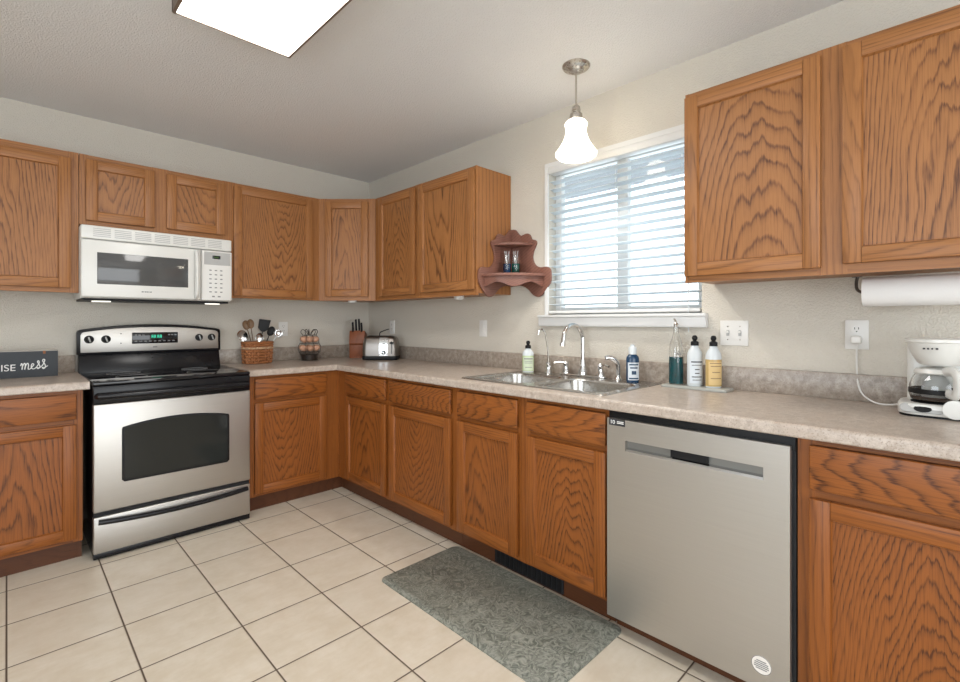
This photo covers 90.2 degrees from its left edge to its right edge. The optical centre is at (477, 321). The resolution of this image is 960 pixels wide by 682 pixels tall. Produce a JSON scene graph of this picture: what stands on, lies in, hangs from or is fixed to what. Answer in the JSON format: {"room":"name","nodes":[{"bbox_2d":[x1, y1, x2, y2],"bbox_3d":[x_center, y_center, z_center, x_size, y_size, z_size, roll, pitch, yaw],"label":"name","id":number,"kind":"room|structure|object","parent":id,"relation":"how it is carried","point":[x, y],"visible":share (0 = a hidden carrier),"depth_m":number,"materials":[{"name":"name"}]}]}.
{"room":"kitchen","nodes":[
{"label":"kitchen","id":0,"kind":"room"},
{"bbox_2d":[0,97,368,371],"bbox_3d":[-2.761,-0.021,2.725,5.100,2.491,0.140,0,0,-45],"label":"wall","id":1,"kind":"structure","parent":0,"point":[28,320],"depth_m":3.23,"materials":[{"name":"beige paint"}]},
{"bbox_2d":[0,138,78,292],"bbox_3d":[-2.571,-0.557,2.584,0.614,0.790,0.318,0,0,-45],"label":"upper cabinet","id":2,"kind":"object","parent":1,"relation":"attached to","point":[39,185],"visible":1,"depth_m":2.58,"materials":[{"name":"brown wood"}]},
{"bbox_2d":[58,355,74,372],"bbox_3d":[-2.683,0.255,2.690,0.643,0.104,0.020,0,0,-45],"label":"backsplash","id":3,"kind":"structure","parent":1,"relation":"attached to","point":[66,363],"depth_m":2.88,"materials":[{"name":"laminate"}]},
{"bbox_2d":[79,153,230,240],"bbox_3d":[-2.066,-0.752,3.082,0.799,0.400,0.318,0,0,-45],"label":"upper cabinet","id":4,"kind":"object","parent":1,"relation":"attached to","point":[112,193],"visible":0.98,"depth_m":2.93,"materials":[{"name":"brown wood"}]},
{"bbox_2d":[74,224,231,304],"bbox_3d":[-2.034,-0.328,3.033,0.778,0.426,0.434,0,0,-45],"label":"microwave","id":5,"kind":"object","parent":4,"relation":"attached to","point":[117,265],"visible":1,"depth_m":2.88,"materials":[{"name":"white plastic"}]},
{"bbox_2d":[231,182,318,300],"bbox_3d":[-1.555,-0.557,3.585,0.633,0.790,0.318,0,0,-45],"label":"upper cabinet","id":6,"kind":"object","parent":1,"relation":"attached to","point":[275,234],"visible":0.99,"depth_m":3.46,"materials":[{"name":"brown wood"}]},
{"bbox_2d":[279,322,287,335],"bbox_3d":[-1.551,0.059,3.812,0.072,0.114,0.009,0,0,-45],"label":"outlet","id":7,"kind":"object","parent":1,"relation":"attached to","point":[283,326],"visible":0.86,"depth_m":3.81,"materials":[{"name":"white plastic"}]},
{"bbox_2d":[305,199,406,302],"bbox_3d":[-1.006,-0.557,3.926,0.628,0.790,0.608,0,0,-45],"label":"upper cabinet","id":8,"kind":"object","parent":1,"relation":"attached to","point":[347,227],"visible":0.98,"depth_m":3.70,"materials":[{"name":"brown wood"}]},
{"bbox_2d":[0,487,733,681],"bbox_3d":[-0.397,1.275,0.323,5.100,0.100,6.880,0,0,-45],"label":"floor","id":9,"kind":"structure","parent":0,"point":[294,590],"depth_m":2.01,"materials":[{"name":"tile"}]},
{"bbox_2d":[0,390,82,576],"bbox_3d":[-2.458,0.787,2.455,0.614,0.875,0.622,0,0,-45],"label":"base cabinet","id":10,"kind":"object","parent":9,"relation":"on","point":[41,434],"visible":0.94,"depth_m":2.35,"materials":[{"name":"brown wood"}]},
{"bbox_2d":[0,355,89,395],"bbox_3d":[-2.455,0.275,2.463,0.649,0.145,0.662,0,0,-45],"label":"countertop","id":11,"kind":"structure","parent":10,"relation":"on","point":[67,379],"depth_m":2.43,"materials":[{"name":"laminate"}]},
{"bbox_2d":[0,349,57,378],"bbox_3d":[-2.579,0.233,2.558,0.501,0.148,0.050,0,0,-43],"label":"wooden sign","id":12,"kind":"object","parent":11,"relation":"on","point":[21,363],"visible":1,"depth_m":2.63,"materials":[{"name":"grey paint"}]},
{"bbox_2d":[76,324,249,560],"bbox_3d":[-1.906,0.621,2.925,0.792,1.208,0.744,0,0,-45],"label":"electric range","id":13,"kind":"object","parent":9,"relation":"on","point":[166,426],"visible":1,"depth_m":2.71,"materials":[{"name":"silver metal"}]},
{"bbox_2d":[80,365,249,385],"bbox_3d":[-1.903,0.320,2.921,0.768,0.023,0.605,0,0,-45],"label":"cooktop","id":14,"kind":"object","parent":13,"relation":"in","point":[154,375],"depth_m":2.85,"materials":[{"name":"black glass"}]},
{"bbox_2d":[249,370,341,510],"bbox_3d":[-1.411,0.787,3.485,0.687,0.875,0.622,0,0,-45],"label":"base cabinet","id":15,"kind":"object","parent":9,"relation":"on","point":[294,418],"visible":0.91,"depth_m":3.23,"materials":[{"name":"brown wood"}]},
{"bbox_2d":[339,371,395,512],"bbox_3d":[-0.595,0.787,3.466,0.622,0.875,0.690,0,0,-45],"label":"base cabinet","id":16,"kind":"object","parent":9,"relation":"on","point":[363,398],"visible":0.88,"depth_m":3.21,"materials":[{"name":"brown wood"}]},
{"bbox_2d":[389,378,462,545],"bbox_3d":[-0.133,0.787,2.996,0.622,0.875,0.628,0,0,-45],"label":"base cabinet","id":17,"kind":"object","parent":9,"relation":"on","point":[422,416],"visible":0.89,"depth_m":2.75,"materials":[{"name":"brown wood"}]},
{"bbox_2d":[382,546,620,681],"bbox_3d":[0.057,1.218,2.083,0.490,0.012,1.000,0,0,-45],"label":"floor mat","id":18,"kind":"object","parent":9,"relation":"on","point":[537,634],"visible":1,"depth_m":1.97,"materials":[{"name":"grey fabric"}]},
{"bbox_2d":[456,388,616,621],"bbox_3d":[0.410,0.787,2.445,0.622,0.875,0.918,0,0,-45],"label":"base cabinet","id":19,"kind":"object","parent":9,"relation":"on","point":[531,476],"visible":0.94,"depth_m":2.16,"materials":[{"name":"brown wood"}]},
{"bbox_2d":[495,549,563,594],"bbox_3d":[0.233,1.175,2.277,0.010,0.084,0.420,0,0,-45],"label":"vent register","id":20,"kind":"object","parent":19,"relation":"attached to","point":[556,584],"visible":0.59,"depth_m":2.26,"materials":[{"name":"black metal"}]},
{"bbox_2d":[607,410,797,681],"bbox_3d":[0.943,0.788,1.876,0.602,0.873,0.632,0,0,-45],"label":"dishwasher","id":21,"kind":"object","parent":9,"relation":"on","point":[702,519],"visible":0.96,"depth_m":1.63,"materials":[{"name":"silver metal"}]},
{"bbox_2d":[751,655,771,675],"bbox_3d":[0.890,1.080,1.502,0.001,0.057,0.057,0,0,-45],"label":"print","id":22,"kind":"object","parent":21,"relation":"attached to","point":[761,665],"depth_m":1.50,"materials":[{"name":"grey plastic"}]},
{"bbox_2d":[798,438,959,681],"bbox_3d":[1.378,0.787,1.462,0.622,0.875,0.560,0,0,-45],"label":"base cabinet","id":23,"kind":"object","parent":9,"relation":"on","point":[879,530],"visible":0.94,"depth_m":1.32,"materials":[{"name":"brown wood"}]},
{"bbox_2d":[219,345,959,461],"bbox_3d":[-0.033,0.275,2.485,1.266,0.145,4.030,0,0,-45],"label":"countertop","id":24,"kind":"structure","parent":23,"relation":"on","point":[830,407],"depth_m":1.92,"materials":[{"name":"laminate"}]},
{"bbox_2d":[240,341,273,363],"bbox_3d":[-1.622,0.226,3.517,0.162,0.162,0.221,0,0,37],"label":"utensil basket","id":25,"kind":"object","parent":24,"relation":"on","point":[254,352],"visible":1,"depth_m":3.45,"materials":[{"name":"brown wicker"}]},
{"bbox_2d":[237,330,247,341],"bbox_3d":[-1.658,0.175,3.438,0.042,0.228,0.140,0,0,31],"label":"slotted spoon","id":26,"kind":"object","parent":25,"relation":"in","point":[242,335],"visible":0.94,"depth_m":3.41,"materials":[{"name":"silver metal"}]},
{"bbox_2d":[242,320,251,341],"bbox_3d":[-1.663,0.140,3.490,0.104,0.296,0.024,0,0,-44],"label":"wooden spoon","id":27,"kind":"object","parent":25,"relation":"in","point":[244,324],"visible":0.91,"depth_m":3.48,"materials":[{"name":"brown wood"}]},
{"bbox_2d":[247,319,253,341],"bbox_3d":[-1.648,0.134,3.485,0.061,0.306,0.018,0,0,-17],"label":"wooden spatula","id":28,"kind":"object","parent":25,"relation":"in","point":[251,322],"visible":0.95,"depth_m":3.48,"materials":[{"name":"brown wood"}]},
{"bbox_2d":[255,333,262,341],"bbox_3d":[-1.592,0.185,3.488,0.052,0.206,0.033,0,0,-10],"label":"serving spoon","id":29,"kind":"object","parent":25,"relation":"in","point":[259,337],"visible":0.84,"depth_m":3.49,"materials":[{"name":"silver metal"}]},
{"bbox_2d":[258,319,270,333],"bbox_3d":[-1.599,0.134,3.563,0.104,0.308,0.020,0,0,-36],"label":"turner","id":30,"kind":"object","parent":25,"relation":"in","point":[263,325],"visible":0.77,"depth_m":3.56,"materials":[{"name":"black plastic"}]},
{"bbox_2d":[266,326,274,340],"bbox_3d":[-1.569,0.162,3.544,0.121,0.253,0.024,0,0,-41],"label":"spoon","id":31,"kind":"object","parent":25,"relation":"in","point":[271,330],"visible":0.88,"depth_m":3.57,"materials":[{"name":"black plastic"}]},
{"bbox_2d":[273,329,282,340],"bbox_3d":[-1.539,0.173,3.566,0.159,0.231,0.043,0,0,-39],"label":"ladle","id":32,"kind":"object","parent":25,"relation":"in","point":[278,333],"visible":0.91,"depth_m":3.60,"materials":[{"name":"silver metal"}]},
{"bbox_2d":[298,329,320,360],"bbox_3d":[-1.335,0.182,3.792,0.170,0.245,0.171,0,0,23],"label":"holder","id":33,"kind":"object","parent":24,"relation":"on","point":[307,356],"visible":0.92,"depth_m":3.74,"materials":[{"name":"metal"}]},
{"bbox_2d":[300,336,306,342],"bbox_3d":[-1.370,0.140,3.766,0.049,0.052,0.062,0,0,41],"label":"egg","id":34,"kind":"object","parent":33,"relation":"in","point":[303,338],"visible":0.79,"depth_m":3.75,"materials":[{"name":"brown food"}]},
{"bbox_2d":[300,345,306,350],"bbox_3d":[-1.366,0.208,3.746,0.049,0.050,0.063,0,0,40],"label":"egg","id":35,"kind":"object","parent":33,"relation":"in","point":[302,347],"visible":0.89,"depth_m":3.73,"materials":[{"name":"brown food"}]},
{"bbox_2d":[306,336,312,342],"bbox_3d":[-1.321,0.139,3.750,0.049,0.050,0.063,0,0,-13],"label":"egg","id":36,"kind":"object","parent":33,"relation":"in","point":[309,339],"visible":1,"depth_m":3.73,"materials":[{"name":"brown food"}]},
{"bbox_2d":[301,354,317,359],"bbox_3d":[-1.335,0.280,3.792,0.132,0.047,0.132,0,0,-45],"label":"bowl","id":37,"kind":"object","parent":33,"relation":"on","point":[303,356],"depth_m":3.74,"materials":[{"name":"metal"}]},
{"bbox_2d":[307,345,313,350],"bbox_3d":[-1.311,0.208,3.742,0.049,0.049,0.063,0,0,-15],"label":"egg","id":38,"kind":"object","parent":33,"relation":"in","point":[310,347],"visible":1,"depth_m":3.72,"materials":[{"name":"brown food"}]},
{"bbox_2d":[312,336,318,341],"bbox_3d":[-1.291,0.139,3.793,0.063,0.049,0.049,0,0,10],"label":"egg","id":39,"kind":"object","parent":33,"relation":"in","point":[315,339],"visible":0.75,"depth_m":3.78,"materials":[{"name":"brown food"}]},
{"bbox_2d":[313,345,319,350],"bbox_3d":[-1.281,0.209,3.788,0.062,0.051,0.049,0,0,-8],"label":"egg","id":40,"kind":"object","parent":33,"relation":"in","point":[317,347],"visible":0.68,"depth_m":3.77,"materials":[{"name":"brown food"}]},
{"bbox_2d":[349,331,366,357],"bbox_3d":[-1.019,0.191,4.072,0.128,0.231,0.136,0,0,-3],"label":"knife block","id":41,"kind":"object","parent":24,"relation":"on","point":[356,338],"visible":0.71,"depth_m":4.02,"materials":[{"name":"brown wood"}]},
{"bbox_2d":[362,329,399,359],"bbox_3d":[-0.782,0.180,3.892,0.284,0.245,0.252,0,0,0],"label":"toaster","id":42,"kind":"object","parent":24,"relation":"on","point":[379,347],"visible":1,"depth_m":3.79,"materials":[{"name":"silver metal"}]},
{"bbox_2d":[537,328,551,372],"bbox_3d":[0.400,0.171,2.825,0.083,0.263,0.062,0,0,31],"label":"tap","id":43,"kind":"object","parent":24,"relation":"on","point":[548,364],"visible":1,"depth_m":2.82,"materials":[{"name":"silver metal"}]},
{"bbox_2d":[462,370,661,412],"bbox_3d":[0.409,0.397,2.483,0.564,0.188,0.891,0,0,-45],"label":"sink","id":44,"kind":"object","parent":24,"relation":"in","point":[537,379],"visible":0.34,"depth_m":2.49,"materials":[{"name":"metal"}]},
{"bbox_2d":[522,341,533,371],"bbox_3d":[0.304,0.208,2.897,0.070,0.188,0.053,0,0,0],"label":"soap bottle","id":45,"kind":"object","parent":44,"relation":"on","point":[528,354],"visible":1,"depth_m":2.88,"materials":[{"name":"plastic"}]},
{"bbox_2d":[605,355,622,379],"bbox_3d":[0.710,0.238,2.496,0.094,0.128,0.047,0,0,0],"label":"sprayer","id":46,"kind":"object","parent":44,"relation":"on","point":[615,360],"visible":1,"depth_m":2.48,"materials":[{"name":"silver metal"}]},
{"bbox_2d":[626,344,638,382],"bbox_3d":[0.775,0.207,2.397,0.064,0.190,0.047,0,0,0],"label":"soap bottle","id":47,"kind":"object","parent":44,"relation":"on","point":[632,360],"visible":1,"depth_m":2.38,"materials":[{"name":"blue plastic"}]},
{"bbox_2d":[629,364,637,378],"bbox_3d":[0.775,0.248,2.377,0.047,0.076,0.008,0,0,0],"label":"print","id":48,"kind":"object","parent":47,"relation":"attached to","point":[633,368],"depth_m":2.37,"materials":[{"name":"white paper"}]},
{"bbox_2d":[554,323,609,378],"bbox_3d":[0.569,0.154,2.643,0.267,0.296,0.251,0,0,2],"label":"kitchen faucet","id":49,"kind":"object","parent":24,"relation":"on","point":[582,372],"visible":1,"depth_m":2.64,"materials":[{"name":"silver metal"}]},
{"bbox_2d":[661,383,733,392],"bbox_3d":[1.000,0.301,2.190,0.110,0.012,0.290,0,0,-45],"label":"soap tray","id":50,"kind":"object","parent":24,"relation":"on","point":[683,386],"visible":0.87,"depth_m":2.14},
{"bbox_2d":[669,318,683,384],"bbox_3d":[0.937,0.139,2.261,0.064,0.311,0.065,0,0,0],"label":"glass bottle","id":51,"kind":"object","parent":50,"relation":"on","point":[676,351],"visible":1,"depth_m":2.24,"materials":[{"name":"teal"}]},
{"bbox_2d":[687,335,702,385],"bbox_3d":[0.997,0.178,2.200,0.068,0.232,0.054,0,0,0],"label":"soap bottle","id":52,"kind":"object","parent":50,"relation":"on","point":[694,355],"visible":1,"depth_m":2.18,"materials":[{"name":"plastic"}]},
{"bbox_2d":[691,361,701,376],"bbox_3d":[0.997,0.224,2.177,0.050,0.086,0.009,0,0,0],"label":"print","id":53,"kind":"object","parent":52,"relation":"attached to","point":[696,366],"depth_m":2.18},
{"bbox_2d":[705,336,721,387],"bbox_3d":[1.055,0.178,2.141,0.068,0.232,0.054,0,0,0],"label":"soap bottle","id":54,"kind":"object","parent":50,"relation":"on","point":[713,358],"visible":1,"depth_m":2.12,"materials":[{"name":"plastic"}]},
{"bbox_2d":[710,363,720,378],"bbox_3d":[1.054,0.218,2.119,0.050,0.070,0.009,0,0,0],"label":"print","id":55,"kind":"object","parent":54,"relation":"attached to","point":[715,368],"depth_m":2.12,"materials":[{"name":"yellow paper"}]},
{"bbox_2d":[850,336,959,420],"bbox_3d":[1.463,0.180,1.643,0.220,0.254,0.392,0,0,-29],"label":"coffee maker","id":56,"kind":"object","parent":24,"relation":"on","point":[921,352],"visible":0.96,"depth_m":1.53,"materials":[{"name":"white plastic"}]},
{"bbox_2d":[904,338,959,365],"bbox_3d":[1.508,0.097,1.560,0.174,0.089,0.174,0,0,-45],"label":"coffee maker top","id":57,"kind":"object","parent":56,"relation":"on","point":[920,351],"depth_m":1.52,"materials":[{"name":"white plastic"}]},
{"bbox_2d":[908,366,959,402],"bbox_3d":[1.484,0.200,1.552,0.181,0.118,0.136,0,0,-45],"label":"coffee carafe","id":58,"kind":"object","parent":56,"relation":"on","point":[933,384],"visible":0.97,"depth_m":1.53,"materials":[{"name":"clear glass"}]},
{"bbox_2d":[0,0,844,182],"bbox_3d":[-0.397,-1.317,0.323,5.100,0.100,6.880,0,0,-45],"label":"ceiling","id":59,"kind":"structure","parent":0,"point":[384,88],"depth_m":2.37,"materials":[{"name":"white paint"}]},
{"bbox_2d":[172,0,351,57],"bbox_3d":[-0.590,-1.227,1.571,0.460,0.079,1.210,0,0,-45],"label":"ceiling light","id":60,"kind":"object","parent":59,"relation":"attached to","point":[282,27],"visible":1,"depth_m":1.87,"materials":[{"name":"white glowing acrylic diffuser"},{"name":"bronze"}]},
{"bbox_2d":[556,58,596,163],"bbox_3d":[0.486,-1.039,2.367,0.202,0.456,0.202,0,0,-45],"label":"pendant light","id":61,"kind":"object","parent":59,"relation":"hanging from","point":[576,147],"visible":1,"depth_m":2.33,"materials":[{"name":"white glass"}]},
{"bbox_2d":[570,104,582,118],"bbox_3d":[0.486,-1.027,2.367,0.064,0.090,0.064,0,0,-45],"label":"socket","id":62,"kind":"object","parent":61,"relation":"attached to","point":[576,114],"depth_m":2.34,"materials":[{"name":"silver metal"}]},
{"bbox_2d":[369,0,959,376],"bbox_3d":[1.370,-0.021,2.063,0.140,2.491,6.600,0,0,-45],"label":"wall","id":63,"kind":"structure","parent":0,"point":[793,324],"depth_m":2.34,"materials":[{"name":"beige paint"}]},
{"bbox_2d":[390,320,394,333],"bbox_3d":[-0.735,0.047,4.095,0.009,0.114,0.072,0,0,-45],"label":"outlet","id":64,"kind":"object","parent":63,"relation":"attached to","point":[392,322],"visible":1,"depth_m":4.09,"materials":[{"name":"white plastic"}]},
{"bbox_2d":[376,185,444,300],"bbox_3d":[-0.499,-0.557,3.615,0.338,0.790,0.541,0,0,-45],"label":"upper cabinet","id":65,"kind":"object","parent":63,"relation":"attached to","point":[397,212],"visible":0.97,"depth_m":3.49,"materials":[{"name":"brown wood"}]},
{"bbox_2d":[418,165,510,297],"bbox_3d":[-0.107,-0.557,3.217,0.338,0.790,0.575,0,0,-45],"label":"upper cabinet","id":66,"kind":"object","parent":63,"relation":"attached to","point":[460,213],"visible":1,"depth_m":3.05,"materials":[{"name":"brown wood"}]},
{"bbox_2d":[454,296,463,299],"bbox_3d":[-0.127,-0.161,3.213,0.068,0.025,0.068,0,0,-45],"label":"puck light","id":67,"kind":"object","parent":66,"relation":"attached to","point":[455,297],"visible":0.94,"depth_m":3.19,"materials":[{"name":"white plastic"}]},
{"bbox_2d":[479,320,486,336],"bbox_3d":[0.036,0.047,3.313,0.008,0.114,0.072,0,0,-45],"label":"outlet","id":68,"kind":"object","parent":63,"relation":"attached to","point":[482,323],"visible":1,"depth_m":3.31,"materials":[{"name":"white plastic"}]},
{"bbox_2d":[477,230,551,296],"bbox_3d":[0.223,-0.375,2.904,0.314,0.445,0.328,0,0,-45],"label":"corner shelf","id":69,"kind":"object","parent":63,"relation":"attached to","point":[536,279],"visible":1,"depth_m":2.98,"materials":[{"name":"brown wood"}]},
{"bbox_2d":[503,251,510,272],"bbox_3d":[0.181,-0.365,2.969,0.049,0.145,0.048,0,0,-45],"label":"glass jar","id":70,"kind":"object","parent":69,"relation":"on","point":[507,259],"visible":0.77,"depth_m":2.95,"materials":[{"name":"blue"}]},
{"bbox_2d":[512,251,519,272],"bbox_3d":[0.234,-0.365,2.969,0.049,0.145,0.048,0,0,-45],"label":"glass jar","id":71,"kind":"object","parent":69,"relation":"on","point":[515,258],"visible":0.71,"depth_m":2.95,"materials":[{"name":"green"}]},
{"bbox_2d":[219,345,906,403],"bbox_3d":[-0.033,0.255,2.485,1.266,0.104,4.030,0,0,-45],"label":"backsplash","id":72,"kind":"structure","parent":63,"relation":"attached to","point":[831,385],"depth_m":2.25,"materials":[{"name":"laminate"}]},
{"bbox_2d":[545,124,683,314],"bbox_3d":[0.742,-0.500,2.593,0.012,0.920,0.941,0,0,-45],"label":"trim","id":73,"kind":"structure","parent":63,"relation":"attached to","point":[679,127],"depth_m":2.91,"materials":[{"name":"white paint"}]},
{"bbox_2d":[537,313,707,327],"bbox_3d":[0.724,-0.006,2.588,0.045,0.068,0.985,0,0,-45],"label":"trim","id":74,"kind":"structure","parent":63,"relation":"attached to","point":[700,320],"depth_m":2.50,"materials":[{"name":"white paint"}]},
{"bbox_2d":[556,142,701,314],"bbox_3d":[0.814,-0.490,2.663,0.040,0.900,0.905,0,0,-45],"label":"window","id":75,"kind":"structure","parent":63,"relation":"in","point":[627,298],"depth_m":2.65,"materials":[{"name":"white paint"}]},
{"bbox_2d":[549,129,701,331],"bbox_3d":[0.757,-0.444,2.607,0.080,0.987,0.889,0,0,-45],"label":"window blind","id":76,"kind":"object","parent":75,"relation":"attached to","point":[677,137],"visible":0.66,"depth_m":2.59,"materials":[{"name":"white paint"}]},
{"bbox_2d":[720,320,747,345],"bbox_3d":[1.158,0.052,2.166,0.018,0.114,0.118,0,0,-45],"label":"light switch","id":77,"kind":"object","parent":63,"relation":"attached to","point":[732,332],"visible":1,"depth_m":2.17,"materials":[{"name":"white plastic"}]},
{"bbox_2d":[684,4,959,283],"bbox_3d":[1.342,-0.557,1.745,0.338,0.790,1.040,0,0,-45],"label":"upper cabinet","id":78,"kind":"object","parent":63,"relation":"attached to","point":[841,160],"visible":1,"depth_m":1.65,"materials":[{"name":"brown wood"}]},
{"bbox_2d":[852,276,861,292],"bbox_3d":[1.495,-0.132,1.609,0.024,0.064,0.376,0,0,-45],"label":"towel holder","id":79,"kind":"object","parent":78,"relation":"attached to","point":[856,278],"visible":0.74,"depth_m":1.73,"materials":[{"name":"metal"}]},
{"bbox_2d":[861,273,959,306],"bbox_3d":[1.484,-0.105,1.620,0.103,0.103,0.280,0,0,-45],"label":"paper towel roll","id":80,"kind":"object","parent":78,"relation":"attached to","point":[934,289],"visible":1,"depth_m":1.60,"materials":[{"name":"white paper"}]},
{"bbox_2d":[845,320,868,349],"bbox_3d":[1.470,0.051,1.856,0.009,0.114,0.074,0,0,-45],"label":"outlet","id":81,"kind":"object","parent":63,"relation":"attached to","point":[852,327],"visible":0.74,"depth_m":1.85,"materials":[{"name":"white plastic"}]},
{"bbox_2d":[851,325,861,333],"bbox_3d":[1.468,0.031,1.854,0.002,0.033,0.033,0,0,-45],"label":"receptacle","id":82,"kind":"object","parent":81,"relation":"attached to","point":[855,329],"depth_m":1.85,"materials":[{"name":"white plastic"}]},
{"label":"outside","id":83,"kind":"structure","parent":0,"visible":0},
{"bbox_2d":[565,147,683,199],"bbox_3d":[1.108,-1.035,2.928,0.680,0.120,4.000,0,0,-45],"label":"roof eave","id":84,"kind":"object","parent":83,"point":[679,165],"visible":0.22,"depth_m":3.17,"materials":[{"name":"paint"}]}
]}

